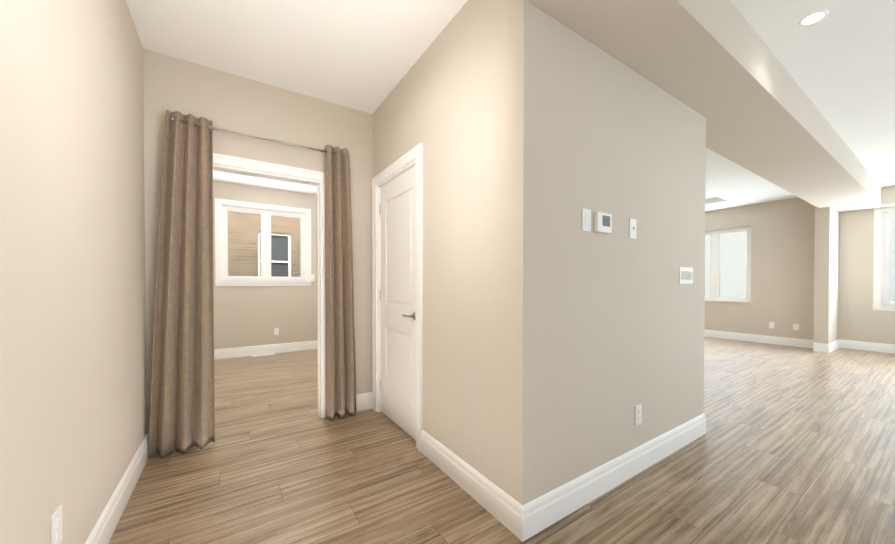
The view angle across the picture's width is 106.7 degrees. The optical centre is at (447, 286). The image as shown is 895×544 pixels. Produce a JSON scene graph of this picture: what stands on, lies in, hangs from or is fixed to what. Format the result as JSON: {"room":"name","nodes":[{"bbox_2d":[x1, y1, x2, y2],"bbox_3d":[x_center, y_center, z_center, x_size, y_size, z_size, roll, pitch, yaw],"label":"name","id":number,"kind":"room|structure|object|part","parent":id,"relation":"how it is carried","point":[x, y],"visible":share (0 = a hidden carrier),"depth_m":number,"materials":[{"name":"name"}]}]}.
{"room":"home hallway","nodes":[
{"label":"home hallway","id":0,"kind":"room"},
{"bbox_2d":[0,0,146,543],"bbox_3d":[-0.280,-0.197,-0.557,0.120,2.720,6.810,0,1,-33],"label":"wall","id":1,"kind":"structure","parent":0,"point":[73,424],"depth_m":1.18,"materials":[{"name":"beige paint"}]},
{"bbox_2d":[50,505,62,543],"bbox_3d":[-1.260,0.782,1.076,0.009,0.118,0.072,0,1,-33],"label":"outlet","id":2,"kind":"object","parent":1,"relation":"attached to","point":[56,533],"visible":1,"depth_m":1.07,"materials":[{"name":"white plastic"}]},
{"bbox_2d":[85,433,155,543],"bbox_3d":[-0.221,1.088,-0.488,0.040,0.150,6.540,0,1,-33],"label":"baseboard","id":3,"kind":"structure","parent":1,"relation":"attached to","point":[105,526],"depth_m":1.65,"materials":[{"name":"white wood"}]},
{"bbox_2d":[143,48,372,432],"bbox_3d":[-0.568,-0.235,3.247,3.550,2.720,0.120,0,1,-33],"label":"wall","id":4,"kind":"structure","parent":0,"point":[225,100],"depth_m":2.59,"materials":[{"name":"beige paint"}]},
{"bbox_2d":[170,117,335,154],"bbox_3d":[-1.408,-1.129,2.562,1.115,0.040,0.094,0,1,-33],"label":"curtain rod","id":5,"kind":"object","parent":4,"relation":"attached to","point":[172,119],"visible":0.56,"depth_m":2.50,"materials":[{"name":"silver metal"}]},
{"bbox_2d":[148,109,214,457],"bbox_3d":[-1.816,-0.031,2.275,0.359,2.307,0.099,0,1,-33],"label":"curtain","id":6,"kind":"object","parent":5,"relation":"hanging from","point":[182,409],"visible":1,"depth_m":2.28,"materials":[{"name":"brown fabric"}]},
{"bbox_2d":[324,145,356,420],"bbox_3d":[-0.907,-0.037,2.867,0.269,2.307,0.099,0,1,-33],"label":"curtain","id":7,"kind":"object","parent":5,"relation":"hanging from","point":[340,379],"visible":1,"depth_m":2.85,"materials":[{"name":"brown fabric"}]},
{"bbox_2d":[192,153,325,446],"bbox_3d":[-1.469,0.080,2.663,1.024,2.102,0.162,0,1,-33],"label":"door frame","id":8,"kind":"structure","parent":4,"relation":"attached to","point":[244,166],"depth_m":2.84,"materials":[{"name":"white wood"}]},
{"bbox_2d":[345,392,372,413],"bbox_3d":[-0.848,1.052,2.997,0.374,0.150,0.016,0,1,-33],"label":"baseboard","id":9,"kind":"structure","parent":4,"relation":"attached to","point":[364,401],"depth_m":3.05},
{"bbox_2d":[213,181,316,348],"bbox_3d":[-2.817,-0.260,5.637,4.710,2.720,0.120,0,1,-33],"label":"wall","id":10,"kind":"structure","parent":0,"point":[245,316],"depth_m":5.46,"materials":[{"name":"beige paint"}]},
{"bbox_2d":[215,198,311,285],"bbox_3d":[-2.986,-0.683,5.489,1.400,1.340,0.135,0,1,-33],"label":"room window","id":11,"kind":"structure","parent":10,"relation":"in","point":[223,207],"depth_m":5.48,"materials":[{"name":"white wood"}]},
{"bbox_3d":[-3.010,-0.683,5.525,1.120,1.080,0.006,0,1,-33],"label":"far room window glass pane","id":12,"kind":"part","parent":11,"relation":"part of","materials":[{"name":"clear glass"}]},
{"bbox_2d":[214,340,316,358],"bbox_3d":[-2.780,1.026,5.593,4.470,0.150,0.016,0,1,-33],"label":"baseboard","id":13,"kind":"structure","parent":10,"relation":"attached to","point":[307,345],"depth_m":5.44,"materials":[{"name":"white wood"}]},
{"bbox_2d":[274,328,278,334],"bbox_3d":[-2.850,0.742,5.550,0.070,0.118,0.006,0,1,-33],"label":"outlet","id":14,"kind":"object","parent":10,"relation":"attached to","point":[276,331],"visible":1,"depth_m":5.55,"materials":[{"name":"white plastic"}]},
{"bbox_2d":[372,0,504,490],"bbox_3d":[-0.160,-0.227,2.379,0.120,2.720,1.780,0,1,-33],"label":"wall","id":15,"kind":"structure","parent":0,"point":[443,102],"depth_m":1.89,"materials":[{"name":"beige paint"}]},
{"bbox_2d":[372,143,422,451],"bbox_3d":[-0.378,0.074,2.699,0.141,2.112,0.914,0,1,-33],"label":"door frame","id":16,"kind":"structure","parent":15,"relation":"attached to","point":[407,161],"depth_m":2.54,"materials":[{"name":"white wood"}]},
{"bbox_2d":[379,165,415,439],"bbox_3d":[-0.410,0.117,2.685,0.090,2.011,0.738,0,1,-33],"label":"door","id":17,"kind":"structure","parent":15,"relation":"in","point":[398,300],"depth_m":2.67,"materials":[{"name":"white wood"}]},
{"bbox_3d":[-0.606,0.092,2.990,0.011,1.660,0.012,0,1,-33],"label":"door hinge","id":18,"kind":"part","parent":17,"relation":"part of","materials":[{"name":"silver metal"}]},
{"bbox_3d":[-0.284,0.213,2.459,0.052,0.054,0.150,0,1,-33],"label":"handle","id":19,"kind":"part","parent":17,"relation":"part of","materials":[{"name":"grey metal"}]},
{"bbox_2d":[421,430,516,532],"bbox_3d":[0.075,1.063,1.907,0.016,0.150,0.930,0,1,-33],"label":"baseboard","id":20,"kind":"structure","parent":15,"relation":"attached to","point":[497,502],"depth_m":1.81,"materials":[{"name":"white wood"}]},
{"bbox_2d":[108,336,894,543],"bbox_3d":[2.500,1.175,3.195,11.300,0.100,10.400,0,1,-33],"label":"floor","id":21,"kind":"structure","parent":0,"point":[794,445],"depth_m":2.01,"materials":[{"name":"brown wood"}]},
{"bbox_2d":[252,353,274,356],"bbox_3d":[-2.972,1.099,5.385,0.320,0.008,0.105,0,1,-33],"label":"floor vent","id":22,"kind":"object","parent":21,"relation":"in","point":[263,354],"visible":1,"depth_m":5.39,"materials":[{"name":"white metal"}]},
{"bbox_2d":[813,206,828,343],"bbox_3d":[6.656,-0.262,5.851,0.820,2.720,0.160,0,1,-33],"label":"support","id":23,"kind":"object","parent":21,"relation":"on","point":[821,250],"visible":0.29,"depth_m":5.63,"materials":[{"name":"beige paint"}]},
{"bbox_2d":[827,207,839,343],"bbox_3d":[6.702,-0.116,5.782,0.820,2.430,0.010,0,1,-33],"label":"support","id":24,"kind":"object","parent":23,"relation":"attached to","point":[833,273],"visible":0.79,"depth_m":5.74,"materials":[{"name":"white paint"}]},
{"bbox_2d":[825,339,840,352],"bbox_3d":[6.694,1.024,5.772,0.816,0.150,0.016,0,1,-33],"label":"baseboard","id":25,"kind":"structure","parent":24,"relation":"attached to","point":[834,345],"depth_m":5.69,"materials":[{"name":"white wood"}]},
{"bbox_2d":[125,0,894,211],"bbox_3d":[2.500,-1.645,3.166,11.300,0.100,10.400,0,1,-33],"label":"ceiling","id":26,"kind":"structure","parent":0,"point":[837,62],"depth_m":2.23,"materials":[{"name":"white paint"}]},
{"bbox_2d":[505,0,882,212],"bbox_3d":[3.763,-1.454,3.633,8.076,0.290,0.600,0,1,-33],"label":"beam","id":27,"kind":"structure","parent":26,"relation":"attached to","point":[719,67],"depth_m":2.20,"materials":[{"name":"beige paint"}]},
{"bbox_2d":[798,10,828,25],"bbox_3d":[2.152,-1.579,1.961,0.124,0.004,0.124,0,1,-33],"label":"recessed light","id":28,"kind":"object","parent":26,"relation":"in","point":[811,18],"visible":1,"depth_m":1.95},
{"bbox_2d":[881,186,894,206],"bbox_3d":[8.358,-1.455,3.702,0.300,0.290,4.300,0,1,-33],"label":"beam","id":29,"kind":"structure","parent":26,"relation":"attached to","point":[888,196],"depth_m":5.37,"materials":[{"name":"beige paint"}]},
{"bbox_2d":[504,0,705,504],"bbox_3d":[1.132,-0.079,2.088,1.966,2.430,0.120,0,1,-33],"label":"wall","id":30,"kind":"structure","parent":0,"point":[604,334],"depth_m":1.78,"materials":[{"name":"beige paint"}]},
{"bbox_2d":[582,208,590,231],"bbox_3d":[0.730,-0.350,1.746,0.072,0.118,0.009,0,1,-33],"label":"rocker light switch","id":31,"kind":"object","parent":30,"relation":"attached to","point":[586,219],"visible":1,"depth_m":1.74,"materials":[{"name":"white plastic"}]},
{"bbox_2d":[594,212,611,233],"bbox_3d":[0.848,-0.348,1.814,0.130,0.105,0.024,0,1,-33],"label":"thermostat","id":32,"kind":"object","parent":30,"relation":"attached to","point":[602,222],"visible":0.98,"depth_m":1.79,"materials":[{"name":"white plastic"}]},
{"bbox_2d":[629,218,635,238],"bbox_3d":[1.113,-0.348,1.992,0.072,0.118,0.016,0,1,-33],"label":"toggle light switch","id":33,"kind":"object","parent":30,"relation":"attached to","point":[632,228],"visible":1,"depth_m":1.99,"materials":[{"name":"white plastic"}]},
{"bbox_2d":[635,404,641,425],"bbox_3d":[1.174,0.787,2.047,0.072,0.118,0.009,0,1,-33],"label":"outlet","id":34,"kind":"object","parent":30,"relation":"attached to","point":[638,414],"visible":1,"depth_m":2.04,"materials":[{"name":"white plastic"}]},
{"bbox_2d":[679,267,692,283],"bbox_3d":[1.716,-0.082,2.390,0.210,0.118,0.011,0,1,-33],"label":"switch","id":35,"kind":"object","parent":30,"relation":"attached to","point":[685,275],"visible":1,"depth_m":2.38,"materials":[{"name":"white plastic"}]},
{"bbox_2d":[513,413,705,541],"bbox_3d":[1.163,1.062,2.039,1.982,0.150,0.016,0,1,-33],"label":"baseboard","id":36,"kind":"structure","parent":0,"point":[526,521],"depth_m":1.80,"materials":[{"name":"white wood"}]},
{"bbox_2d":[705,193,715,198],"bbox_3d":[3.267,-1.829,6.110,3.700,0.210,2.000,0,1,-33],"label":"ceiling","id":37,"kind":"structure","parent":0,"point":[708,196],"depth_m":6.37,"materials":[{"name":"white paint"}]},
{"bbox_2d":[704,198,814,339],"bbox_3d":[5.586,-0.278,7.439,0.120,2.720,3.670,0,1,-33],"label":"wall","id":38,"kind":"structure","parent":0,"point":[782,260],"depth_m":6.34,"materials":[{"name":"beige paint"}]},
{"bbox_2d":[705,226,751,303],"bbox_3d":[5.550,-0.447,7.456,0.120,1.542,1.950,0,1,-33],"label":"dining room window","id":39,"kind":"structure","parent":38,"relation":"in","point":[715,278],"depth_m":7.11,"materials":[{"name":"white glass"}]},
{"bbox_2d":[704,330,820,349],"bbox_3d":[5.572,1.008,7.348,0.016,0.150,3.510,0,1,-33],"label":"baseboard","id":40,"kind":"structure","parent":38,"relation":"attached to","point":[804,343],"depth_m":6.45,"materials":[{"name":"white wood"}]},
{"bbox_2d":[769,322,773,327],"bbox_3d":[6.205,0.733,6.380,0.009,0.118,0.072,0,1,-33],"label":"outlet","id":41,"kind":"object","parent":38,"relation":"attached to","point":[771,324],"visible":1,"depth_m":6.38,"materials":[{"name":"white plastic"}]},
{"bbox_2d":[793,324,798,329],"bbox_3d":[6.386,0.736,6.103,0.009,0.118,0.072,0,1,-33],"label":"outlet","id":42,"kind":"object","parent":38,"relation":"attached to","point":[795,326],"visible":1,"depth_m":6.10,"materials":[{"name":"white plastic"}]},
{"bbox_2d":[838,209,894,344],"bbox_3d":[8.390,-0.243,4.051,0.120,2.720,5.070,0,1,-33],"label":"wall","id":43,"kind":"structure","parent":0,"point":[860,319],"depth_m":5.81,"materials":[{"name":"beige paint"}]},
{"bbox_2d":[841,340,894,353],"bbox_3d":[8.338,1.042,4.018,0.016,0.150,4.750,0,1,-33],"label":"baseboard","id":44,"kind":"structure","parent":43,"relation":"attached to","point":[847,344],"depth_m":5.72,"materials":[{"name":"white wood"}]},
{"bbox_2d":[872,206,894,310],"bbox_3d":[7.665,-0.464,5.110,0.135,1.730,1.410,0,1,-33],"label":"window","id":45,"kind":"structure","parent":43,"relation":"in","point":[881,265],"depth_m":5.61,"materials":[{"name":"white"}]},
{"bbox_3d":[7.701,-0.465,5.133,0.006,1.470,1.130,0,1,-33],"label":"far right window glass pane","id":46,"kind":"part","parent":45,"relation":"part of","materials":[{"name":"clear glass"}]},
{"label":"outside","id":47,"kind":"structure","parent":0,"visible":0},
{"bbox_3d":[4.958,1.421,6.111,75.000,0.050,65.000,0,1,-33],"label":"ground","id":48,"kind":"structure","parent":47,"visible":0},
{"bbox_2d":[228,211,299,276],"bbox_3d":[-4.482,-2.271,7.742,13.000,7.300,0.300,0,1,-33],"label":"brick house","id":49,"kind":"structure","parent":48,"relation":"on","point":[277,239],"depth_m":7.67,"materials":[{"name":"beige brick"}]},
{"bbox_3d":[-4.114,-0.598,7.927,0.700,1.350,0.060,0,1,-33],"label":"frame","id":50,"kind":"part","parent":49,"relation":"part of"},
{"bbox_2d":[705,216,894,300],"bbox_3d":[21.337,-2.898,20.316,10.800,8.300,9.800,0,1,-33],"label":"house","id":51,"kind":"structure","parent":48,"relation":"on","point":[727,253],"depth_m":18.91,"materials":[{"name":"white"}]}
]}

